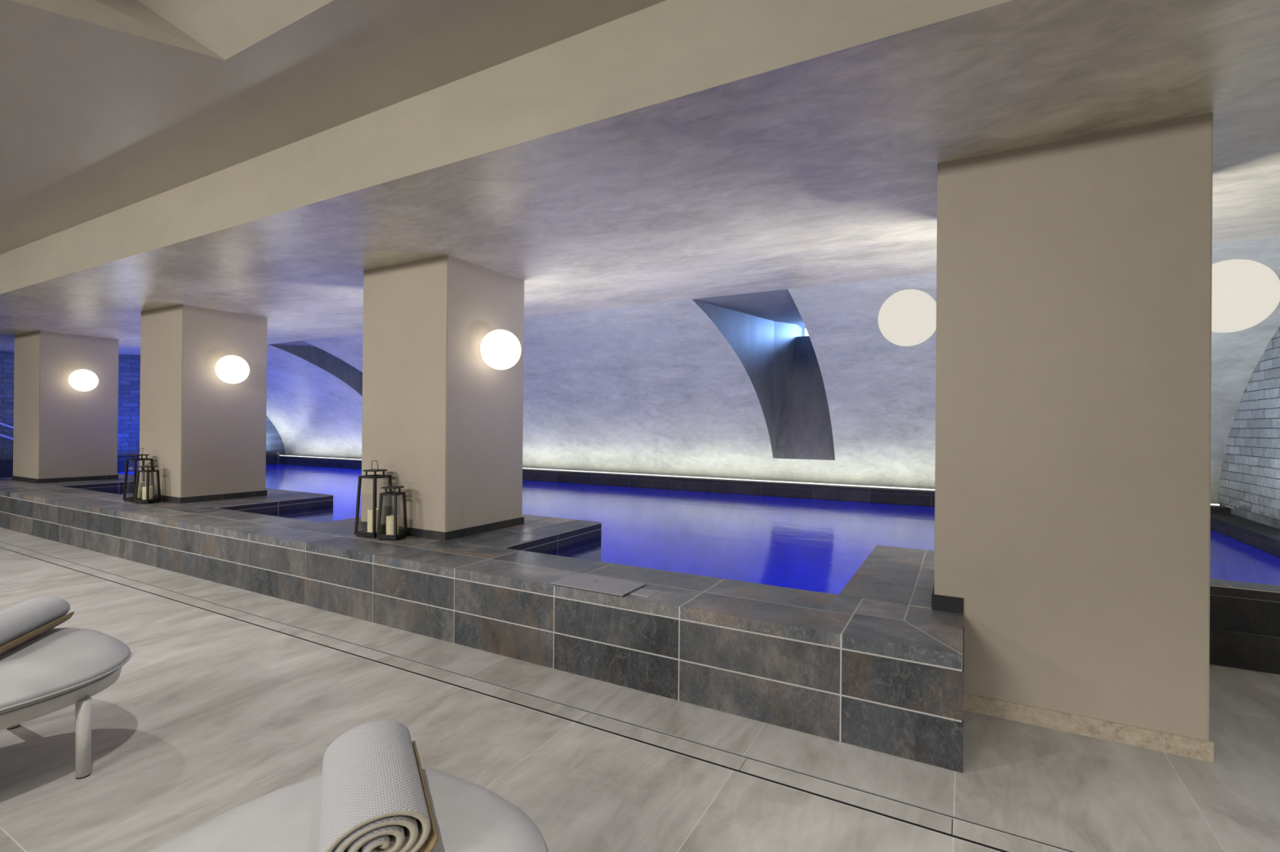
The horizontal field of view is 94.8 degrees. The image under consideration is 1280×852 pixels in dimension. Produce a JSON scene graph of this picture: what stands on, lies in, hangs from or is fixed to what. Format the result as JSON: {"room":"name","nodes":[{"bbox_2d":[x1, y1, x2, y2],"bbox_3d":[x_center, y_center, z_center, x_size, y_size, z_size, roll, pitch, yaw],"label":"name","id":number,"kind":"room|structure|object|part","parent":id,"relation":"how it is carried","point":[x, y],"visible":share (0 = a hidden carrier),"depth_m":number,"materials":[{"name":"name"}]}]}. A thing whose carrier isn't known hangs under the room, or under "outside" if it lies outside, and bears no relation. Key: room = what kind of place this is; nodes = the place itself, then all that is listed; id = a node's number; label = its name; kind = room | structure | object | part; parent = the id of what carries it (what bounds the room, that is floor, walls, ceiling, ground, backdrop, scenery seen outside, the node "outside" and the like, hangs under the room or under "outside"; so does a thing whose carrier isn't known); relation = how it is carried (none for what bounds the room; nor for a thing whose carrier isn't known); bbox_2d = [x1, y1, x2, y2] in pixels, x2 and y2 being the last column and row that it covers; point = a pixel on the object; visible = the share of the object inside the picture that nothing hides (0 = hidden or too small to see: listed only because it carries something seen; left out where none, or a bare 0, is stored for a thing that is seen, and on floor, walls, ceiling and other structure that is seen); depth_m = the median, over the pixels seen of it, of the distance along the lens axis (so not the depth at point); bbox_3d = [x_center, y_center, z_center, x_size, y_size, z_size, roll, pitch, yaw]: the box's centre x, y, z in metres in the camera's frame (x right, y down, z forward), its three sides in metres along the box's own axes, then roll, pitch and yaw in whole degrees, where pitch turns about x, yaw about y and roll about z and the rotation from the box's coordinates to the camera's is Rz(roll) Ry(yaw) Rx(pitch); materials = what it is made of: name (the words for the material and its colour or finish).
{"room":"spa","nodes":[
{"label":"spa","id":0,"kind":"room"},
{"bbox_2d":[0,351,284,460],"bbox_3d":[-11.486,0.330,13.014,0.119,4.600,7.900,0,0,29],"label":"wall","id":1,"kind":"structure","parent":0,"point":[129,366],"depth_m":13.03,"materials":[{"name":"brick"}]},
{"bbox_2d":[0,0,1279,355],"bbox_3d":[-4.106,-2.026,3.502,23.400,1.263,10.940,0,0,29],"label":"ceiling","id":2,"kind":"structure","parent":0,"point":[253,157],"depth_m":3.07,"materials":[{"name":"paint"}]},
{"bbox_2d":[0,527,1279,851],"bbox_3d":[-4.627,1.467,3.226,24.000,0.200,9.998,0,0,29],"label":"floor","id":3,"kind":"structure","parent":0,"point":[209,715],"depth_m":2.49,"materials":[{"name":"tile"}]},
{"bbox_2d":[0,627,132,779],"bbox_3d":[-2.936,1.142,1.794,0.913,0.474,2.133,0,0,29],"label":"sun lounger","id":4,"kind":"object","parent":3,"relation":"on","point":[58,668],"visible":0.94,"depth_m":2.31,"materials":[{"name":"fabric"}]},
{"bbox_2d":[0,596,75,654],"bbox_3d":[-2.642,0.844,2.447,0.225,0.131,0.518,1,0,-18],"label":"rolled towel","id":5,"kind":"object","parent":4,"relation":"on","point":[20,623],"visible":1,"depth_m":2.50,"materials":[{"name":"white fabric"}]},
{"bbox_3d":[-2.935,1.052,1.794,0.860,0.059,2.080,0,0,29],"label":"frame","id":6,"kind":"part","parent":4,"relation":"part of","materials":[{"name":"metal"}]},
{"bbox_2d":[0,627,129,711],"bbox_3d":[-2.934,0.959,1.795,0.900,0.108,2.120,0,0,29],"label":"cushion","id":7,"kind":"object","parent":4,"relation":"on","point":[57,663],"depth_m":2.33,"materials":[{"name":"white fabric"}]},
{"bbox_3d":[-2.206,1.232,2.333,0.050,0.297,0.047,0,0,29],"label":"leg","id":8,"kind":"part","parent":4,"relation":"part of","materials":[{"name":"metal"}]},
{"bbox_2d":[148,764,548,851],"bbox_3d":[-0.975,1.156,0.712,0.913,0.474,2.133,0,0,29],"label":"sun lounger","id":9,"kind":"object","parent":3,"relation":"on","point":[468,816],"visible":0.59,"depth_m":1.39,"materials":[{"name":"fabric"}]},
{"bbox_2d":[318,720,438,851],"bbox_3d":[-0.625,0.859,1.389,0.225,0.131,0.448,1,0,-27],"label":"rolled towel","id":10,"kind":"object","parent":9,"relation":"on","point":[375,797],"visible":1,"depth_m":1.29,"materials":[{"name":"white fabric"}]},
{"bbox_2d":[0,541,1078,851],"bbox_3d":[-3.555,1.404,4.651,23.300,0.051,0.128,0,0,29],"label":"floor drain","id":11,"kind":"object","parent":3,"relation":"in","point":[968,831],"visible":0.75,"depth_m":2.66,"materials":[{"name":"tile"}]},
{"bbox_2d":[0,473,1279,773],"bbox_3d":[-4.009,1.739,6.627,19.200,1.682,2.260,0,0,29],"label":"wall","id":12,"kind":"structure","parent":3,"relation":"on","point":[871,664],"depth_m":3.48,"materials":[{"name":"tile"}]},
{"bbox_2d":[11,331,118,483],"bbox_3d":[-9.242,-0.288,9.491,1.086,2.295,0.961,0,0,29],"label":"pillar","id":13,"kind":"structure","parent":12,"relation":"on","point":[62,433],"depth_m":9.15,"materials":[{"name":"paint"}]},
{"bbox_3d":[-9.252,0.826,9.488,1.086,0.066,0.961,0,0,29],"label":"skirting","id":14,"kind":"part","parent":13,"relation":"part of","materials":[{"name":"stone"}]},
{"bbox_2d":[68,369,98,391],"bbox_3d":[-8.632,-0.708,9.135,0.342,0.340,0.340,0,0,29],"label":"wall lamp","id":15,"kind":"object","parent":13,"relation":"attached to","point":[84,380],"visible":1,"depth_m":9.04,"materials":[{"name":"glass"}]},
{"bbox_2d":[122,448,155,502],"bbox_3d":[-5.890,0.574,6.928,0.215,0.622,0.215,0,0,22],"label":"metal lantern","id":16,"kind":"object","parent":12,"relation":"on","point":[126,499],"visible":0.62,"depth_m":6.87,"materials":[{"name":"black metal"}]},
{"bbox_3d":[-6.007,0.627,6.879,0.036,0.470,0.036,0,0,22],"label":"post","id":17,"kind":"part","parent":16,"relation":"part of","materials":[{"name":"black metal"}]},
{"bbox_3d":[-5.841,0.628,6.812,0.036,0.470,0.036,0,0,22],"label":"post","id":18,"kind":"part","parent":16,"relation":"part of","materials":[{"name":"black metal"}]},
{"bbox_3d":[-5.889,0.393,6.928,0.178,0.018,0.178,0,0,22],"label":"frame","id":19,"kind":"part","parent":16,"relation":"part of","materials":[{"name":"black metal"}]},
{"bbox_2d":[137,481,145,497],"bbox_3d":[-5.881,0.754,6.916,0.100,0.194,0.100,0,0,29],"label":"pillar candle","id":20,"kind":"object","parent":16,"relation":"in","point":[141,484],"visible":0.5,"depth_m":6.89,"materials":[{"name":"wax"}]},
{"bbox_3d":[-5.940,0.627,7.044,0.036,0.470,0.036,0,0,22],"label":"post","id":21,"kind":"part","parent":16,"relation":"part of","materials":[{"name":"black metal"}]},
{"bbox_3d":[-5.774,0.629,6.977,0.036,0.470,0.036,0,0,22],"label":"post","id":22,"kind":"part","parent":16,"relation":"part of","materials":[{"name":"black metal"}]},
{"bbox_2d":[133,462,160,503],"bbox_3d":[-5.668,0.653,6.782,0.170,0.467,0.170,0,0,6],"label":"metal lantern","id":23,"kind":"object","parent":12,"relation":"on","point":[147,500],"visible":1,"depth_m":6.72,"materials":[{"name":"black metal"}]},
{"bbox_3d":[-5.744,0.691,6.721,0.033,0.345,0.033,0,0,6],"label":"post","id":24,"kind":"part","parent":23,"relation":"part of","materials":[{"name":"black metal"}]},
{"bbox_2d":[142,486,152,499],"bbox_3d":[-5.668,0.773,6.775,0.094,0.159,0.094,0,0,29],"label":"pillar candle","id":25,"kind":"object","parent":23,"relation":"in","point":[144,488],"visible":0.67,"depth_m":6.74,"materials":[{"name":"wax"}]},
{"bbox_3d":[-5.608,0.692,6.707,0.033,0.345,0.033,0,0,6],"label":"post","id":26,"kind":"part","parent":23,"relation":"part of","materials":[{"name":"black metal"}]},
{"bbox_3d":[-5.667,0.519,6.783,0.140,0.018,0.140,0,0,6],"label":"frame","id":27,"kind":"part","parent":23,"relation":"part of","materials":[{"name":"black metal"}]},
{"bbox_3d":[-5.594,0.693,6.843,0.033,0.345,0.033,0,0,6],"label":"post","id":28,"kind":"part","parent":23,"relation":"part of","materials":[{"name":"black metal"}]},
{"bbox_2d":[138,304,266,503],"bbox_3d":[-5.487,-0.260,7.419,1.058,2.295,0.961,0,0,29],"label":"pillar","id":29,"kind":"structure","parent":12,"relation":"on","point":[205,434],"depth_m":7.06,"materials":[{"name":"paint"}]},
{"bbox_3d":[-5.497,0.854,7.417,1.058,0.066,0.961,0,0,29],"label":"skirting","id":30,"kind":"part","parent":29,"relation":"part of","materials":[{"name":"stone"}]},
{"bbox_2d":[215,355,249,383],"bbox_3d":[-4.891,-0.678,7.068,0.342,0.340,0.340,0,0,29],"label":"wall lamp","id":31,"kind":"object","parent":29,"relation":"attached to","point":[230,369],"visible":1,"depth_m":6.96,"materials":[{"name":"glass"}]},
{"bbox_2d":[354,460,393,538],"bbox_3d":[-2.204,0.599,4.895,0.215,0.626,0.215,0,0,22],"label":"metal lantern","id":32,"kind":"object","parent":12,"relation":"on","point":[364,532],"visible":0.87,"depth_m":4.83,"materials":[{"name":"black metal"}]},
{"bbox_3d":[-2.321,0.654,4.845,0.036,0.470,0.036,0,0,22],"label":"post","id":33,"kind":"part","parent":32,"relation":"part of","materials":[{"name":"black metal"}]},
{"bbox_2d":[367,508,378,532],"bbox_3d":[-2.206,0.781,4.883,0.100,0.194,0.100,0,0,29],"label":"pillar candle","id":34,"kind":"object","parent":32,"relation":"in","point":[370,512],"visible":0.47,"depth_m":4.84,"materials":[{"name":"wax"}]},
{"bbox_3d":[-2.155,0.655,4.778,0.036,0.470,0.036,0,0,22],"label":"post","id":35,"kind":"part","parent":32,"relation":"part of","materials":[{"name":"black metal"}]},
{"bbox_3d":[-2.202,0.420,4.895,0.178,0.018,0.178,0,0,22],"label":"frame","id":36,"kind":"part","parent":32,"relation":"part of","materials":[{"name":"black metal"}]},
{"bbox_3d":[-2.254,0.655,5.011,0.036,0.470,0.036,0,0,22],"label":"post","id":37,"kind":"part","parent":32,"relation":"part of","materials":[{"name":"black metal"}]},
{"bbox_3d":[-2.088,0.656,4.944,0.036,0.470,0.036,0,0,22],"label":"post","id":38,"kind":"part","parent":32,"relation":"part of","materials":[{"name":"black metal"}]},
{"bbox_2d":[376,477,408,541],"bbox_3d":[-2.000,0.664,4.759,0.170,0.499,0.170,0,0,9],"label":"metal lantern","id":39,"kind":"object","parent":12,"relation":"on","point":[401,534],"visible":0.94,"depth_m":4.70,"materials":[{"name":"black metal"}]},
{"bbox_3d":[-2.079,0.718,4.702,0.033,0.345,0.033,0,0,9],"label":"post","id":40,"kind":"part","parent":39,"relation":"part of","materials":[{"name":"black metal"}]},
{"bbox_3d":[-2.057,0.719,4.837,0.033,0.345,0.033,0,0,9],"label":"post","id":41,"kind":"part","parent":39,"relation":"part of","materials":[{"name":"black metal"}]},
{"bbox_2d":[386,515,398,534],"bbox_3d":[-1.999,0.800,4.752,0.094,0.159,0.094,0,0,29],"label":"pillar candle","id":42,"kind":"object","parent":39,"relation":"in","point":[389,519],"visible":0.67,"depth_m":4.71,"materials":[{"name":"wax"}]},
{"bbox_3d":[-1.999,0.547,4.759,0.140,0.018,0.140,0,0,9],"label":"frame","id":43,"kind":"part","parent":39,"relation":"part of","materials":[{"name":"black metal"}]},
{"bbox_3d":[-1.944,0.719,4.680,0.033,0.345,0.033,0,0,9],"label":"post","id":44,"kind":"part","parent":39,"relation":"part of","materials":[{"name":"black metal"}]},
{"bbox_3d":[-1.921,0.720,4.815,0.033,0.345,0.033,0,0,9],"label":"post","id":45,"kind":"part","parent":39,"relation":"part of","materials":[{"name":"black metal"}]},
{"bbox_2d":[359,255,524,541],"bbox_3d":[-1.779,-0.233,5.373,1.067,2.295,0.961,0,0,29],"label":"pillar","id":46,"kind":"structure","parent":12,"relation":"on","point":[442,421],"depth_m":4.97,"materials":[{"name":"paint"}]},
{"bbox_3d":[-1.788,0.882,5.371,1.067,0.066,0.961,0,0,29],"label":"skirting","id":47,"kind":"part","parent":46,"relation":"part of","materials":[{"name":"stone"}]},
{"bbox_2d":[480,329,520,369],"bbox_3d":[-1.185,-0.649,5.009,0.342,0.340,0.340,0,0,29],"label":"wall lamp","id":48,"kind":"object","parent":46,"relation":"attached to","point":[500,349],"visible":1,"depth_m":4.89,"materials":[{"name":"glass"}]},
{"bbox_2d":[550,573,645,596],"bbox_3d":[-0.243,0.917,3.409,0.486,0.013,0.260,0,0,29],"label":"hatch cover","id":49,"kind":"object","parent":12,"relation":"on","point":[619,588],"visible":1,"depth_m":3.38,"materials":[{"name":"grey stone"}]},
{"bbox_3d":[-0.242,0.921,3.408,0.471,0.006,0.244,0,0,29],"label":"recess frame","id":50,"kind":"part","parent":49,"relation":"part of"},
{"bbox_2d":[629,587,659,596],"bbox_3d":[0.027,0.924,3.276,0.120,0.003,0.134,0,0,29],"label":"cover plate","id":51,"kind":"object","parent":12,"relation":"on","point":[641,592],"visible":1,"depth_m":3.27,"materials":[{"name":"metal"}]},
{"bbox_2d":[931,112,1213,762],"bbox_3d":[2.200,0.038,3.171,1.075,2.777,0.951,0,0,29],"label":"pillar","id":52,"kind":"structure","parent":3,"relation":"on","point":[1074,276],"depth_m":2.73,"materials":[{"name":"paint"}]},
{"bbox_2d":[877,288,936,346],"bbox_3d":[1.623,-0.653,3.560,0.342,0.340,0.340,0,0,29],"label":"wall lamp","id":53,"kind":"object","parent":52,"relation":"attached to","point":[908,317],"visible":0.91,"depth_m":3.44,"materials":[{"name":"glass"}]},
{"bbox_3d":[1.784,0.903,3.394,0.143,0.076,0.951,0,0,29],"label":"pool skirting","id":54,"kind":"part","parent":52,"relation":"part of","materials":[{"name":"stone"}]},
{"bbox_3d":[2.252,1.383,3.133,0.929,0.083,0.951,0,0,29],"label":"floor skirting","id":55,"kind":"part","parent":52,"relation":"part of","materials":[{"name":"beige stone"}]},
{"bbox_2d":[1211,259,1279,333],"bbox_3d":[2.792,-0.614,2.793,0.342,0.340,0.340,0,0,29],"label":"wall lamp","id":56,"kind":"object","parent":52,"relation":"attached to","point":[1245,293],"visible":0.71,"depth_m":2.67,"materials":[{"name":"glass"}]},
{"bbox_2d":[266,236,1279,504],"bbox_3d":[-1.845,-0.449,10.780,18.950,2.635,4.010,0,0,29],"label":"wall","id":57,"kind":"structure","parent":0,"point":[732,386],"depth_m":9.17,"materials":[{"name":"paint"}]},
{"bbox_2d":[802,328,808,336],"bbox_3d":[3.223,-1.618,10.231,0.780,0.210,0.050,0,0,29],"label":"window","id":58,"kind":"structure","parent":57,"relation":"in","point":[805,333],"depth_m":10.39,"materials":[{"name":"white glass"}]},
{"bbox_3d":[3.221,-1.618,10.226,0.780,0.210,0.040,0,0,29],"label":"frame","id":59,"kind":"part","parent":58,"relation":"part of","materials":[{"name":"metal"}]},
{"bbox_2d":[333,489,1279,595],"bbox_3d":[-2.901,1.876,8.896,18.950,1.638,6.000,0,0,29],"label":"swimming pool","id":60,"kind":"object","parent":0,"point":[781,552],"visible":0.02,"depth_m":9.24,"materials":[{"name":"liquid"}]},
{"bbox_2d":[0,422,13,440],"bbox_3d":[-12.270,0.086,11.050,0.056,1.144,1.423,0,0,29],"label":"stair handrail","id":61,"kind":"object","parent":60,"relation":"on","point":[1,424],"visible":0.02,"depth_m":11.27,"materials":[{"name":"metal"}]},
{"bbox_3d":[-12.270,0.088,11.050,0.056,0.708,1.423,0,0,29],"label":"rail","id":62,"kind":"part","parent":61,"relation":"part of","materials":[{"name":"metal"}]},
{"bbox_3d":[-12.268,-0.132,11.051,0.056,0.708,1.423,0,0,29],"label":"rail","id":63,"kind":"part","parent":61,"relation":"part of","materials":[{"name":"metal"}]},
{"bbox_2d":[0,463,1276,564],"bbox_3d":[-2.935,1.040,8.720,18.250,0.001,5.652,0,0,29],"label":"pool water","id":64,"kind":"object","parent":60,"relation":"in","point":[340,482],"visible":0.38,"depth_m":8.94,"materials":[{"name":"blue liquid"}]},
{"bbox_2d":[0,452,1279,557],"bbox_3d":[-2.884,0.895,8.905,18.960,0.320,6.020,0,0,29],"label":"far pool edge","id":65,"kind":"object","parent":60,"relation":"on","point":[1262,536],"depth_m":9.29,"materials":[{"name":"tile"}]},
{"bbox_3d":[-1.504,0.858,11.414,18.850,0.020,0.054,0,0,29],"label":"led strip","id":66,"kind":"part","parent":65,"relation":"part of","materials":[{"name":"white plastic"}]},
{"bbox_2d":[1217,325,1279,528],"bbox_3d":[5.492,0.458,4.391,0.119,4.600,6.600,0,0,29],"label":"wall","id":67,"kind":"structure","parent":0,"point":[1250,480],"depth_m":6.05,"materials":[{"name":"brick"}]}
]}

